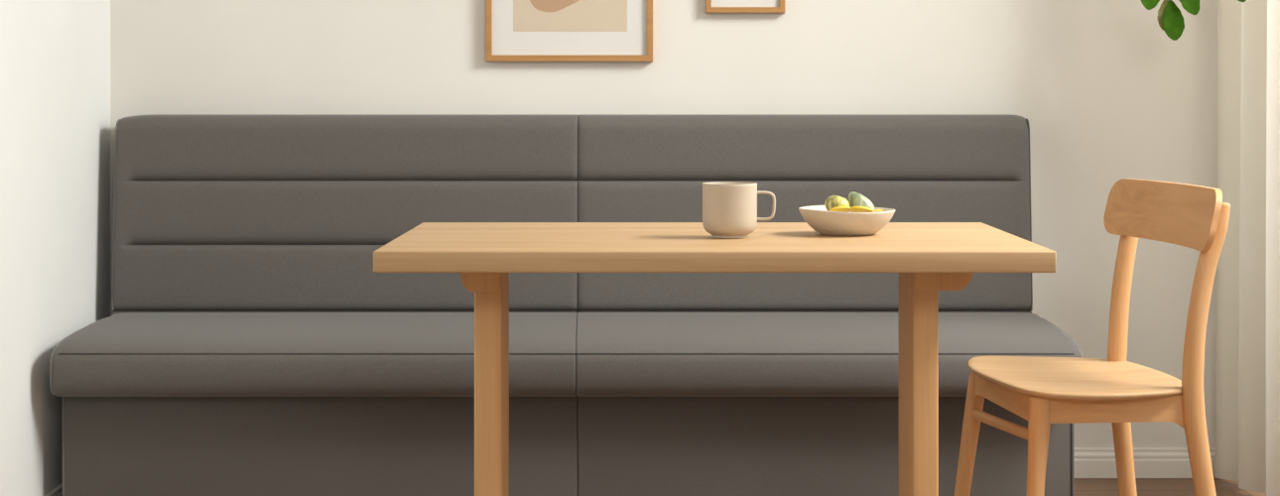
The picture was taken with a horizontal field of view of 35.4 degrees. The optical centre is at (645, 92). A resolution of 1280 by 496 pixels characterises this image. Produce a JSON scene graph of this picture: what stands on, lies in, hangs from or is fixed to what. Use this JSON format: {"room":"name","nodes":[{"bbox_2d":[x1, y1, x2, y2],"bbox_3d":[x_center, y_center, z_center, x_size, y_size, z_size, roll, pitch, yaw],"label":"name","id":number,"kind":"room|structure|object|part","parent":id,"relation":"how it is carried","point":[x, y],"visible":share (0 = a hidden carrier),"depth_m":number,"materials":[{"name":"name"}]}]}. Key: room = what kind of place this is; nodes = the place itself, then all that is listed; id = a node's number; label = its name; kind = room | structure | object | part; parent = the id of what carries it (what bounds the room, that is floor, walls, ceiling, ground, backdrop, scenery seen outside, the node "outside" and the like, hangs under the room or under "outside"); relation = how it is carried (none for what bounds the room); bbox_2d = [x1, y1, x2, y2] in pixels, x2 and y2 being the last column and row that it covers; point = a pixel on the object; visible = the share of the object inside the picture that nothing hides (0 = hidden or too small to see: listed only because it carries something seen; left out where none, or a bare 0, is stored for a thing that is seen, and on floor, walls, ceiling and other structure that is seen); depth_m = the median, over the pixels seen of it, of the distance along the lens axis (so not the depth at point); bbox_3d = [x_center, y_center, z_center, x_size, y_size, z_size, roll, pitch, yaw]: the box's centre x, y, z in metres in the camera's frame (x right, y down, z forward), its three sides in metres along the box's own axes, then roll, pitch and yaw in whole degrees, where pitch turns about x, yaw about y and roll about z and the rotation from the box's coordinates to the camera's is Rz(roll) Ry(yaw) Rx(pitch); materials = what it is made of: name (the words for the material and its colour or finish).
{"room":"dining room","nodes":[
{"label":"dining room","id":0,"kind":"room"},
{"bbox_2d":[0,0,110,495],"bbox_3d":[-1.358,-0.500,1.805,0.120,3.000,6.816,0,0,-2],"label":"wall","id":1,"kind":"structure","parent":0,"point":[55,55],"depth_m":4.58,"materials":[{"name":"white paint"}]},
{"bbox_2d":[45,483,62,495],"bbox_3d":[-1.290,0.961,1.796,0.016,0.076,6.796,0,0,-2],"label":"baseboard","id":2,"kind":"structure","parent":1,"relation":"attached to","point":[58,491],"depth_m":4.67,"materials":[{"name":"white paint"}]},
{"bbox_2d":[110,0,1217,447],"bbox_3d":[0.195,-0.500,5.270,3.410,3.000,0.120,0,0,0],"label":"wall","id":3,"kind":"structure","parent":0,"point":[1106,97],"depth_m":5.21,"materials":[{"name":"paint"}]},
{"bbox_2d":[485,0,652,61],"bbox_3d":[-0.199,-0.370,5.197,0.434,0.580,0.024,0,0,0],"label":"picture frame","id":4,"kind":"object","parent":3,"relation":"attached to","point":[515,30],"visible":1,"depth_m":5.20,"materials":[{"name":"brown wood"}]},
{"bbox_2d":[512,0,627,31],"bbox_3d":[-0.196,-0.371,5.196,0.294,0.428,0.001,0,0,0],"label":"print","id":5,"kind":"object","parent":4,"relation":"attached to","point":[528,15],"depth_m":5.20,"materials":[{"name":"beige paper"}]},
{"bbox_2d":[705,0,784,12],"bbox_3d":[0.257,-0.353,5.197,0.206,0.294,0.024,0,0,0],"label":"picture frame","id":6,"kind":"object","parent":3,"relation":"attached to","point":[711,6],"visible":1,"depth_m":5.19,"materials":[{"name":"brown wood"}]},
{"bbox_2d":[1074,447,1215,478],"bbox_3d":[0.196,0.961,5.202,3.169,0.076,0.016,0,0,0],"label":"baseboard","id":7,"kind":"structure","parent":3,"relation":"attached to","point":[1089,462],"depth_m":5.19,"materials":[{"name":"white paint"}]},
{"bbox_2d":[1074,478,1266,495],"bbox_3d":[0.195,1.050,1.865,3.410,0.100,6.930,0,0,0],"label":"floor","id":8,"kind":"structure","parent":0,"point":[1083,486],"depth_m":5.08,"materials":[{"name":"brown wood"}]},
{"bbox_2d":[49,115,1082,495],"bbox_3d":[-0.185,0.528,4.826,2.315,0.942,0.748,0,0,0],"label":"bench","id":9,"kind":"object","parent":8,"relation":"on","point":[251,343],"visible":0.85,"depth_m":4.82,"materials":[{"name":"grey fabric"}]},
{"bbox_2d":[51,312,577,396],"bbox_3d":[-0.740,0.615,4.747,1.169,0.132,0.591,0,0,0],"label":"seat cushion","id":10,"kind":"object","parent":9,"relation":"on","point":[119,354],"depth_m":4.47,"materials":[{"name":"grey fabric"}]},
{"bbox_3d":[-0.740,0.839,4.873,1.170,0.321,0.643,0,0,0],"label":"panel","id":11,"kind":"part","parent":9,"relation":"part of","materials":[{"name":"grey fabric"}]},
{"bbox_3d":[-0.758,0.329,5.113,1.171,0.543,0.174,0,0,0],"label":"backrest","id":12,"kind":"part","parent":9,"relation":"part of","materials":[{"name":"grey fabric"}]},
{"bbox_3d":[0.400,0.329,5.113,1.144,0.543,0.174,0,0,0],"label":"backrest","id":13,"kind":"part","parent":9,"relation":"part of","materials":[{"name":"grey fabric"}]},
{"bbox_3d":[0.409,0.839,4.873,1.126,0.321,0.643,0,0,0],"label":"panel","id":14,"kind":"part","parent":9,"relation":"part of","materials":[{"name":"grey fabric"}]},
{"bbox_2d":[576,312,1080,396],"bbox_3d":[0.400,0.615,4.747,1.144,0.132,0.591,0,0,0],"label":"seat cushion","id":15,"kind":"object","parent":9,"relation":"on","point":[619,354],"depth_m":4.48,"materials":[{"name":"grey fabric"}]},
{"bbox_2d":[373,222,1056,495],"bbox_3d":[0.108,0.625,3.510,1.076,0.749,0.704,0,0,0],"label":"dining table","id":16,"kind":"object","parent":8,"relation":"on","point":[929,258],"visible":1,"depth_m":3.40,"materials":[{"name":"brown wood"}]},
{"bbox_3d":[-0.268,0.625,3.489,0.048,0.680,0.173,0,0,0],"label":"leg","id":17,"kind":"part","parent":16,"relation":"part of","materials":[{"name":"brown wood"}]},
{"bbox_2d":[702,181,775,239],"bbox_3d":[0.152,0.203,3.446,0.114,0.093,0.094,0,0,34],"label":"coffee mug","id":18,"kind":"object","parent":16,"relation":"on","point":[729,208],"visible":1,"depth_m":3.41,"materials":[{"name":"ceramic"}]},
{"bbox_3d":[0.205,0.195,3.452,0.037,0.051,0.009,0,0,0],"label":"handle","id":19,"kind":"part","parent":18,"relation":"part of","materials":[{"name":"ceramic"}]},
{"bbox_2d":[798,205,895,236],"bbox_3d":[0.353,0.226,3.525,0.169,0.047,0.169,0,0,0],"label":"serving bowl","id":20,"kind":"object","parent":16,"relation":"on","point":[825,222],"visible":0.95,"depth_m":3.47,"materials":[{"name":"ceramic"}]},
{"bbox_2d":[824,195,850,211],"bbox_3d":[0.336,0.199,3.515,0.044,0.037,0.045,0,0,0],"label":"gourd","id":21,"kind":"object","parent":20,"relation":"in","point":[832,201],"visible":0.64,"depth_m":3.50,"materials":[{"name":"food"}]},
{"bbox_2d":[828,205,851,212],"bbox_3d":[0.337,0.205,3.483,0.041,0.016,0.027,0,0,0],"label":"lemon wedge","id":22,"kind":"object","parent":20,"relation":"in","point":[843,208],"visible":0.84,"depth_m":3.48,"materials":[{"name":"yellow food"}]},
{"bbox_2d":[848,191,875,212],"bbox_3d":[0.378,0.201,3.521,0.047,0.053,0.031,0,0,0],"label":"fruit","id":23,"kind":"object","parent":20,"relation":"in","point":[854,198],"visible":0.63,"depth_m":3.51,"materials":[{"name":"green food"}]},
{"bbox_2d":[850,206,874,212],"bbox_3d":[0.374,0.205,3.485,0.043,0.016,0.027,0,0,0],"label":"lemon wedge","id":24,"kind":"object","parent":20,"relation":"in","point":[853,208],"visible":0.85,"depth_m":3.48,"materials":[{"name":"yellow food"}]},
{"bbox_3d":[0.474,0.625,3.501,0.044,0.680,0.198,0,0,0],"label":"leg","id":25,"kind":"part","parent":16,"relation":"part of","materials":[{"name":"brown wood"}]},
{"bbox_2d":[954,178,1230,495],"bbox_3d":[0.833,0.585,3.844,0.401,0.821,0.557,0,0,-8],"label":"dining chair","id":26,"kind":"object","parent":8,"relation":"on","point":[1042,391],"visible":1,"depth_m":3.75,"materials":[{"name":"brown wood"}]},
{"bbox_3d":[0.643,0.771,4.021,0.090,0.447,0.037,0,0,23],"label":"leg","id":27,"kind":"part","parent":26,"relation":"part of","materials":[{"name":"brown wood"}]},
{"bbox_3d":[0.685,0.579,3.823,0.020,0.058,0.364,0,0,-7],"label":"seat rail","id":28,"kind":"part","parent":26,"relation":"part of","materials":[{"name":"brown wood"}]},
{"bbox_3d":[0.705,0.772,3.621,0.040,0.445,0.067,0,0,37],"label":"leg","id":29,"kind":"part","parent":26,"relation":"part of","materials":[{"name":"brown wood"}]},
{"bbox_3d":[0.819,0.546,3.843,0.368,0.017,0.527,0,0,0],"label":"seat","id":30,"kind":"part","parent":26,"relation":"part of","materials":[{"name":"brown wood"}]},
{"bbox_3d":[0.856,0.585,3.643,0.269,0.070,0.020,0,0,-5],"label":"seat rail","id":31,"kind":"part","parent":26,"relation":"part of","materials":[{"name":"brown wood"}]},
{"bbox_3d":[0.966,0.596,4.038,0.085,0.799,0.044,0,0,-21],"label":"post","id":32,"kind":"part","parent":26,"relation":"part of","materials":[{"name":"brown wood"}]},
{"bbox_3d":[0.999,0.231,3.845,0.062,0.113,0.510,0,0,-8],"label":"panel","id":33,"kind":"part","parent":26,"relation":"part of","materials":[{"name":"brown wood"}]},
{"bbox_3d":[1.018,0.597,3.637,0.091,0.797,0.066,0,0,0],"label":"post","id":34,"kind":"part","parent":26,"relation":"part of","materials":[{"name":"brown wood"}]},
{"bbox_3d":[0.195,-2.050,1.865,3.410,0.100,6.930,0,0,0],"label":"ceiling","id":35,"kind":"structure","parent":0,"visible":0},
{"bbox_2d":[1141,0,1245,40],"bbox_3d":[1.246,-1.061,4.873,0.338,1.875,0.323,0,0,44],"label":"hanging plant","id":36,"kind":"object","parent":35,"relation":"hanging from","point":[1170,17],"visible":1,"depth_m":4.81,"materials":[{"name":"green plant"}]},
{"bbox_3d":[1.530,-1.945,3.297,0.021,0.111,3.799,0,0,0],"label":"curtain rod","id":37,"kind":"object","parent":35,"relation":"attached to","visible":0},
{"bbox_2d":[1214,0,1279,495],"bbox_3d":[1.530,-0.441,4.788,0.141,2.858,0.809,0,0,0],"label":"sheer curtain","id":38,"kind":"object","parent":37,"relation":"hanging from","point":[1247,347],"visible":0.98,"depth_m":4.98,"materials":[{"name":"white fabric"}]}
]}

